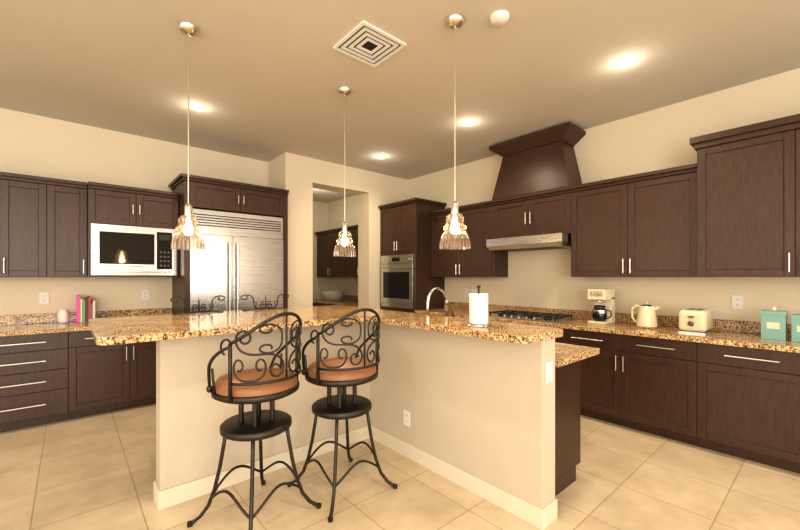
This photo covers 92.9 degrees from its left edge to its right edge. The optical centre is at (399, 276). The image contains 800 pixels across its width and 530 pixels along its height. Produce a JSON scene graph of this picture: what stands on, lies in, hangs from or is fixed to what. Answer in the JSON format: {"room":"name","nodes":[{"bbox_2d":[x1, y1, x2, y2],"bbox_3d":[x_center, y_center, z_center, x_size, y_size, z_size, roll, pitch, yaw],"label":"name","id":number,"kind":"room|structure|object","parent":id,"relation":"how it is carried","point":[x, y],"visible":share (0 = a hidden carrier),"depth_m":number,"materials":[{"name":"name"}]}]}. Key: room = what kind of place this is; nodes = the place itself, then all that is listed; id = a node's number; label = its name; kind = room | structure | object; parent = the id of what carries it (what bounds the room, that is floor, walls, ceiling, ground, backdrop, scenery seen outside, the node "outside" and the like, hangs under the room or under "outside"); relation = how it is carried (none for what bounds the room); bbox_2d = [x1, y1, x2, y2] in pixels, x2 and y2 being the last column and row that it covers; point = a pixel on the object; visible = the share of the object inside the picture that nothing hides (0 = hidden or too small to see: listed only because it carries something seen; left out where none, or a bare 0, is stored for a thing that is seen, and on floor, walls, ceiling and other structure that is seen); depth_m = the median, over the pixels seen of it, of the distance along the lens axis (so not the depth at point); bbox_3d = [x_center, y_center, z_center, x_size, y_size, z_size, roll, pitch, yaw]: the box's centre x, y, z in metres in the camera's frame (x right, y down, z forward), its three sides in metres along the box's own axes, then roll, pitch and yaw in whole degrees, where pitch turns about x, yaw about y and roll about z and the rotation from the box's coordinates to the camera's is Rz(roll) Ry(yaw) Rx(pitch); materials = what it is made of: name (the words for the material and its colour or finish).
{"room":"kitchen","nodes":[
{"label":"kitchen","id":0,"kind":"room"},
{"bbox_2d":[0,108,271,315],"bbox_3d":[-4.141,-0.140,3.681,5.780,3.060,0.150,0,0,-41],"label":"wall","id":1,"kind":"structure","parent":0,"point":[30,144],"depth_m":4.24,"materials":[{"name":"beige paint"}]},
{"bbox_2d":[0,172,55,276],"bbox_3d":[-3.817,-0.485,3.644,0.758,0.970,0.328,0,0,-41],"label":"upper cabinet","id":2,"kind":"object","parent":1,"relation":"attached to","point":[43,226],"depth_m":3.65,"materials":[{"name":"brown wood"}]},
{"bbox_2d":[39,292,48,303],"bbox_3d":[-3.703,0.220,3.955,0.072,0.116,0.007,0,0,-41],"label":"electrical outlet","id":3,"kind":"object","parent":1,"relation":"attached to","point":[43,298],"visible":1,"depth_m":3.95,"materials":[{"name":"white plastic"}]},
{"bbox_2d":[56,179,86,276],"bbox_3d":[-3.482,-0.485,3.935,0.368,0.970,0.328,0,0,-41],"label":"upper cabinet","id":4,"kind":"object","parent":1,"relation":"attached to","point":[71,196],"depth_m":3.85,"materials":[{"name":"brown wood"}]},
{"bbox_2d":[87,181,178,276],"bbox_3d":[-2.997,-0.485,4.282,0.815,0.970,0.440,0,0,-41],"label":"upper cabinet","id":5,"kind":"object","parent":1,"relation":"attached to","point":[110,204],"visible":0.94,"depth_m":4.12,"materials":[{"name":"brown wood"}]},
{"bbox_2d":[90,223,175,274],"bbox_3d":[-2.980,-0.284,4.262,0.767,0.531,0.426,0,0,-41],"label":"microwave","id":6,"kind":"object","parent":5,"relation":"in","point":[123,250],"visible":0.96,"depth_m":4.10,"materials":[{"name":"silver metal"}]},
{"bbox_2d":[142,290,148,299],"bbox_3d":[-3.039,0.215,4.533,0.072,0.116,0.007,0,0,-41],"label":"electrical outlet","id":7,"kind":"object","parent":1,"relation":"attached to","point":[145,294],"visible":1,"depth_m":4.53,"materials":[{"name":"white plastic"}]},
{"bbox_2d":[272,152,299,307],"bbox_3d":[-2.382,-0.140,6.231,0.220,3.060,2.850,0,0,-41],"label":"wall","id":8,"kind":"structure","parent":0,"point":[286,170],"depth_m":5.17,"materials":[{"name":"beige paint"}]},
{"bbox_2d":[300,156,407,308],"bbox_3d":[-0.715,-0.140,5.990,1.980,3.060,0.300,0,0,-41],"label":"wall","id":9,"kind":"structure","parent":0,"point":[370,190],"depth_m":6.06,"materials":[{"name":"beige paint"}]},
{"bbox_2d":[318,229,341,276],"bbox_3d":[-1.312,-0.485,7.963,0.328,0.970,1.140,0,0,-41],"label":"upper cabinet","id":10,"kind":"object","parent":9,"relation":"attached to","point":[329,264],"depth_m":7.89,"materials":[{"name":"brown wood"}]},
{"bbox_2d":[342,225,357,276],"bbox_3d":[-0.642,-0.485,7.192,0.328,0.970,1.139,0,0,-41],"label":"upper cabinet","id":11,"kind":"object","parent":9,"relation":"attached to","point":[349,264],"depth_m":7.26,"materials":[{"name":"brown wood"}]},
{"bbox_2d":[0,404,799,529],"bbox_3d":[-1.135,1.440,1.915,8.300,0.100,11.000,0,0,-41],"label":"floor","id":12,"kind":"structure","parent":0,"point":[95,472],"depth_m":2.46,"materials":[{"name":"tile"}]},
{"bbox_2d":[0,331,79,431],"bbox_3d":[-3.596,0.955,3.657,0.729,0.870,0.598,0,0,-41],"label":"base cabinet","id":13,"kind":"object","parent":12,"relation":"on","point":[46,378],"depth_m":3.50,"materials":[{"name":"brown wood"}]},
{"bbox_2d":[0,308,171,336],"bbox_3d":[-3.687,0.450,3.551,2.815,0.140,0.638,0,0,-41],"label":"countertop","id":14,"kind":"structure","parent":13,"relation":"on","point":[23,324],"depth_m":3.84,"materials":[{"name":"stone"}]},
{"bbox_2d":[58,309,68,322],"bbox_3d":[-3.515,0.408,3.967,0.090,0.142,0.090,0,0,-41],"label":"jar","id":15,"kind":"object","parent":14,"relation":"on","point":[63,315],"visible":1,"depth_m":3.94,"materials":[{"name":"ceramic"}]},
{"bbox_2d":[76,295,94,322],"bbox_3d":[-3.371,0.337,4.077,0.151,0.285,0.203,0,0,-41],"label":"books","id":16,"kind":"object","parent":14,"relation":"on","point":[85,309],"visible":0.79,"depth_m":4.01,"materials":[{"name":"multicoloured paper"}]},
{"bbox_2d":[100,312,106,317],"bbox_3d":[-3.279,0.434,4.199,0.064,0.090,0.062,0,0,-41],"label":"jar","id":17,"kind":"object","parent":14,"relation":"on","point":[103,314],"visible":0.65,"depth_m":4.18,"materials":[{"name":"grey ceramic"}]},
{"bbox_2d":[80,330,155,416],"bbox_3d":[-3.002,0.955,4.174,0.965,0.870,0.598,0,0,-41],"label":"base cabinet","id":18,"kind":"object","parent":12,"relation":"on","point":[120,376],"depth_m":3.88,"materials":[{"name":"brown wood"}]},
{"bbox_2d":[168,173,288,313],"bbox_3d":[-2.158,0.125,4.840,1.257,2.530,0.700,0,0,-41],"label":"enclosure","id":19,"kind":"object","parent":12,"relation":"on","point":[208,193],"visible":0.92,"depth_m":4.52,"materials":[{"name":"brown wood"}]},
{"bbox_2d":[190,208,282,311],"bbox_3d":[-2.134,0.301,4.845,1.095,2.153,0.707,0,0,-41],"label":"refrigerator","id":20,"kind":"object","parent":12,"relation":"on","point":[236,259],"visible":0.46,"depth_m":4.59,"materials":[{"name":"silver metal"}]},
{"bbox_2d":[187,312,320,529],"bbox_3d":[-0.831,0.790,2.206,0.528,1.200,0.530,0,0,31],"label":"bar stool","id":21,"kind":"object","parent":12,"relation":"on","point":[256,387],"visible":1,"depth_m":2.08,"materials":[{"name":"grey metal"}]},
{"bbox_2d":[313,302,328,305],"bbox_3d":[-1.413,0.955,7.874,0.598,0.870,1.140,0,0,-41],"label":"base cabinet","id":22,"kind":"object","parent":12,"relation":"on","point":[318,304],"depth_m":7.66,"materials":[{"name":"brown wood"}]},
{"bbox_2d":[313,295,357,306],"bbox_3d":[-1.094,0.450,7.476,0.638,0.140,2.200,0,0,-41],"label":"countertop","id":23,"kind":"structure","parent":22,"relation":"on","point":[349,300],"depth_m":7.45,"materials":[{"name":"stone"}]},
{"bbox_2d":[321,291,343,300],"bbox_3d":[-1.383,0.384,7.795,0.480,0.188,0.480,0,0,-41],"label":"bowl","id":24,"kind":"object","parent":23,"relation":"on","point":[332,295],"visible":0.98,"depth_m":7.61,"materials":[{"name":"grey ceramic"}]},
{"bbox_2d":[287,308,396,522],"bbox_3d":[-0.384,0.790,2.515,0.530,1.200,0.528,0,0,-43],"label":"bar stool","id":25,"kind":"object","parent":12,"relation":"on","point":[341,374],"visible":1,"depth_m":2.37,"materials":[{"name":"grey metal"}]},
{"bbox_2d":[153,307,599,529],"bbox_3d":[-0.332,0.868,2.769,2.341,1.044,2.504,0,0,-41],"label":"kitchen island","id":26,"kind":"object","parent":12,"relation":"on","point":[494,418],"depth_m":2.45,"materials":[{"name":"beige paint"}]},
{"bbox_2d":[88,305,562,424],"bbox_3d":[-0.647,0.326,2.505,2.110,0.040,2.550,0,0,-41],"label":"island countertop","id":27,"kind":"structure","parent":26,"relation":"on","point":[185,343],"depth_m":2.54,"materials":[{"name":"beige stone"}]},
{"bbox_2d":[170,295,224,314],"bbox_3d":[-1.690,0.229,3.195,0.419,0.150,0.070,0,0,-41],"label":"scroll","id":28,"kind":"object","parent":27,"relation":"on","point":[198,308],"visible":1,"depth_m":3.19,"materials":[{"name":"grey metal"}]},
{"bbox_2d":[241,293,288,310],"bbox_3d":[-1.260,0.229,3.568,0.459,0.150,0.070,0,0,-41],"label":"scroll","id":29,"kind":"object","parent":27,"relation":"on","point":[262,308],"visible":1,"depth_m":3.56,"materials":[{"name":"grey metal"}]},
{"bbox_2d":[426,287,447,313],"bbox_3d":[0.339,0.283,3.213,0.277,0.393,0.134,0,0,-41],"label":"faucet","id":30,"kind":"object","parent":27,"relation":"on","point":[430,294],"visible":0.44,"depth_m":3.21,"materials":[{"name":"silver metal"}]},
{"bbox_2d":[466,285,490,326],"bbox_3d":[0.492,0.175,2.376,0.156,0.257,0.156,0,0,-41],"label":"paper towel","id":31,"kind":"object","parent":27,"relation":"on","point":[478,309],"visible":1,"depth_m":2.33,"materials":[{"name":"white paper"}]},
{"bbox_2d":[404,409,409,426],"bbox_3d":[0.053,1.090,2.934,0.007,0.116,0.072,0,0,-41],"label":"electrical outlet","id":32,"kind":"object","parent":26,"relation":"attached to","point":[406,418],"visible":1,"depth_m":2.93,"materials":[{"name":"white plastic"}]},
{"bbox_2d":[444,302,454,316],"bbox_3d":[0.412,0.342,3.127,0.099,0.273,0.084,0,0,-41],"label":"soap dispenser","id":33,"kind":"object","parent":26,"relation":"on","point":[449,312],"visible":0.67,"depth_m":3.10,"materials":[{"name":"brown metal"}]},
{"bbox_2d":[546,361,552,382],"bbox_3d":[0.842,0.535,2.143,0.072,0.116,0.007,0,0,-41],"label":"switch","id":34,"kind":"object","parent":26,"relation":"attached to","point":[549,371],"visible":1,"depth_m":2.14,"materials":[{"name":"white plastic"}]},
{"bbox_2d":[378,197,446,312],"bbox_3d":[0.185,0.125,5.988,0.660,2.530,0.879,0,0,-41],"label":"tall cabinet","id":35,"kind":"object","parent":12,"relation":"on","point":[404,226],"visible":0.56,"depth_m":5.67,"materials":[{"name":"brown wood"}]},
{"bbox_2d":[379,254,413,308],"bbox_3d":[0.142,0.065,5.978,0.671,0.802,0.749,0,0,-41],"label":"wall oven","id":36,"kind":"object","parent":35,"relation":"in","point":[397,281],"visible":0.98,"depth_m":5.76,"materials":[{"name":"silver metal"}]},
{"bbox_2d":[555,328,682,441],"bbox_3d":[2.235,0.955,3.678,0.598,0.870,1.259,0,0,-41],"label":"base cabinet","id":37,"kind":"object","parent":12,"relation":"on","point":[634,382],"depth_m":3.41,"materials":[{"name":"brown wood"}]},
{"bbox_2d":[683,341,798,472],"bbox_3d":[2.822,0.955,3.003,0.598,0.870,0.770,0,0,-41],"label":"base cabinet","id":38,"kind":"object","parent":12,"relation":"on","point":[742,402],"depth_m":2.85,"materials":[{"name":"brown wood"}]},
{"bbox_2d":[415,302,799,352],"bbox_3d":[2.171,0.450,3.721,0.638,0.140,5.228,0,0,-41],"label":"countertop","id":39,"kind":"structure","parent":38,"relation":"on","point":[746,334],"depth_m":3.47,"materials":[{"name":"stone"}]},
{"bbox_2d":[488,310,576,322],"bbox_3d":[1.521,0.453,4.469,0.500,0.052,0.890,0,0,-41],"label":"cooktop","id":40,"kind":"object","parent":39,"relation":"in","point":[534,316],"visible":1,"depth_m":4.35,"materials":[{"name":"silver metal"}]},
{"bbox_2d":[588,289,614,325],"bbox_3d":[2.067,0.301,3.872,0.254,0.355,0.203,0,0,-41],"label":"coffee maker","id":41,"kind":"object","parent":39,"relation":"on","point":[603,312],"visible":1,"depth_m":3.82,"materials":[{"name":"beige plastic"}]},
{"bbox_2d":[631,302,659,328],"bbox_3d":[2.326,0.356,3.604,0.170,0.245,0.241,0,0,-41],"label":"kettle","id":42,"kind":"object","parent":39,"relation":"on","point":[646,317],"visible":1,"depth_m":3.54,"materials":[{"name":"beige ceramic"}]},
{"bbox_2d":[678,308,712,334],"bbox_3d":[2.577,0.381,3.313,0.333,0.197,0.194,0,0,-41],"label":"toaster","id":43,"kind":"object","parent":39,"relation":"on","point":[695,321],"visible":1,"depth_m":3.22,"materials":[{"name":"beige plastic"}]},
{"bbox_2d":[760,307,787,340],"bbox_3d":[2.892,0.354,2.938,0.143,0.250,0.143,0,0,-41],"label":"canister","id":44,"kind":"object","parent":39,"relation":"on","point":[774,323],"visible":1,"depth_m":2.89,"materials":[{"name":"teal ceramic"}]},
{"bbox_2d":[791,314,799,341],"bbox_3d":[2.997,0.364,2.817,0.133,0.230,0.133,0,0,-41],"label":"canister","id":45,"kind":"object","parent":39,"relation":"on","point":[795,327],"visible":1,"depth_m":2.81,"materials":[{"name":"teal ceramic"}]},
{"bbox_2d":[799,353,799,473],"bbox_3d":[3.248,0.955,2.512,0.598,0.870,0.769,0,0,-41],"label":"base cabinet","id":46,"kind":"object","parent":12,"relation":"on","point":[799,353],"depth_m":2.63,"materials":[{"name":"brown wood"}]},
{"bbox_2d":[0,0,799,202],"bbox_3d":[-1.135,-1.730,1.915,8.300,0.120,11.000,0,0,-41],"label":"ceiling","id":47,"kind":"structure","parent":0,"point":[268,79],"depth_m":3.04,"materials":[{"name":"beige paint"}]},
{"bbox_2d":[171,22,204,249],"bbox_3d":[-1.417,-0.927,2.545,0.204,1.484,0.204,0,0,-41],"label":"pendant light","id":48,"kind":"object","parent":47,"relation":"hanging from","point":[188,29],"visible":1,"depth_m":2.53,"materials":[{"name":"silver metal"}]},
{"bbox_2d":[186,103,206,110],"bbox_3d":[-1.994,-1.664,3.726,0.180,0.012,0.180,0,0,-41],"label":"recessed light","id":49,"kind":"object","parent":47,"relation":"in","point":[197,106],"visible":0.96,"depth_m":3.71,"materials":[{"name":"white plastic"}]},
{"bbox_2d":[333,87,355,256],"bbox_3d":[-0.493,-0.927,3.394,0.204,1.484,0.204,0,0,-41],"label":"pendant light","id":50,"kind":"object","parent":47,"relation":"hanging from","point":[345,232],"visible":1,"depth_m":3.38,"materials":[{"name":"silver metal"}]},
{"bbox_2d":[333,20,406,67],"bbox_3d":[-0.220,-1.663,2.737,0.380,0.014,0.380,0,0,-41],"label":"ceiling vent","id":51,"kind":"object","parent":47,"relation":"in","point":[363,41],"visible":1,"depth_m":2.72,"materials":[{"name":"white plastic"}]},
{"bbox_2d":[375,154,386,157],"bbox_3d":[-0.263,-1.664,5.257,0.180,0.012,0.180,0,0,-41],"label":"recessed light","id":52,"kind":"object","parent":47,"relation":"in","point":[380,156],"visible":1,"depth_m":5.23,"materials":[{"name":"white plastic"}]},
{"bbox_2d":[439,14,470,249],"bbox_3d":[0.357,-0.927,2.470,0.204,1.484,0.204,0,0,-41],"label":"pendant light","id":53,"kind":"object","parent":47,"relation":"hanging from","point":[454,21],"visible":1,"depth_m":2.46,"materials":[{"name":"silver metal"}]},
{"bbox_2d":[460,119,476,125],"bbox_3d":[0.741,-1.664,4.102,0.180,0.012,0.180,0,0,-41],"label":"recessed light","id":54,"kind":"object","parent":47,"relation":"in","point":[467,122],"visible":1,"depth_m":4.08,"materials":[{"name":"white plastic"}]},
{"bbox_2d":[490,10,509,25],"bbox_3d":[0.638,-1.652,2.436,0.124,0.034,0.124,0,0,-41],"label":"smoke detector","id":55,"kind":"object","parent":47,"relation":"attached to","point":[499,18],"visible":0.98,"depth_m":2.41,"materials":[{"name":"white plastic"}]},
{"bbox_2d":[612,55,637,67],"bbox_3d":[1.744,-1.664,2.947,0.180,0.012,0.180,0,0,-41],"label":"recessed light","id":56,"kind":"object","parent":47,"relation":"in","point":[625,61],"visible":1,"depth_m":2.93,"materials":[{"name":"white plastic"}]},
{"bbox_2d":[408,68,799,323],"bbox_3d":[1.941,-0.140,4.589,0.150,3.060,11.000,0,0,-41],"label":"wall","id":57,"kind":"structure","parent":0,"point":[644,142],"depth_m":3.87,"materials":[{"name":"beige paint"}]},
{"bbox_2d":[465,289,468,296],"bbox_3d":[0.981,0.230,5.570,0.007,0.116,0.072,0,0,-41],"label":"electrical outlet","id":58,"kind":"object","parent":57,"relation":"attached to","point":[466,292],"visible":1,"depth_m":5.57,"materials":[{"name":"white plastic"}]},
{"bbox_2d":[428,200,507,276],"bbox_3d":[0.943,-0.485,5.369,0.328,0.970,1.128,0,0,-41],"label":"upper cabinet","id":59,"kind":"object","parent":57,"relation":"attached to","point":[475,261],"depth_m":5.14,"materials":[{"name":"brown wood"}]},
{"bbox_2d":[492,187,571,238],"bbox_3d":[1.637,-0.720,4.570,0.328,0.500,0.990,0,0,-41],"label":"upper cabinet","id":60,"kind":"object","parent":57,"relation":"attached to","point":[550,211],"depth_m":4.42,"materials":[{"name":"brown wood"}]},
{"bbox_2d":[486,233,570,251],"bbox_3d":[1.573,-0.397,4.514,0.498,0.137,0.960,0,0,-41],"label":"range hood","id":61,"kind":"object","parent":60,"relation":"attached to","point":[553,241],"visible":0.83,"depth_m":4.31,"materials":[{"name":"silver metal"}]},
{"bbox_2d":[489,122,585,199],"bbox_3d":[1.611,-1.308,4.547,0.398,0.673,1.030,0,0,-41],"label":"hood chimney","id":62,"kind":"object","parent":60,"relation":"on","point":[543,160],"visible":0.92,"depth_m":4.35,"materials":[{"name":"brown wood"}]},
{"bbox_2d":[571,163,696,276],"bbox_3d":[2.323,-0.485,3.782,0.328,0.970,1.100,0,0,-41],"label":"upper cabinet","id":63,"kind":"object","parent":57,"relation":"attached to","point":[641,225],"depth_m":3.61,"materials":[{"name":"brown wood"}]},
{"bbox_2d":[732,295,742,308],"bbox_3d":[2.943,0.220,3.313,0.007,0.116,0.072,0,0,-41],"label":"electrical outlet","id":64,"kind":"object","parent":57,"relation":"attached to","point":[737,302],"visible":1,"depth_m":3.31,"materials":[{"name":"white plastic"}]},
{"bbox_2d":[689,114,799,276],"bbox_3d":[3.023,-0.588,2.891,0.440,1.175,1.242,0,0,-41],"label":"upper cabinet","id":65,"kind":"object","parent":57,"relation":"attached to","point":[748,200],"visible":1,"depth_m":2.96,"materials":[{"name":"brown wood"}]}
]}

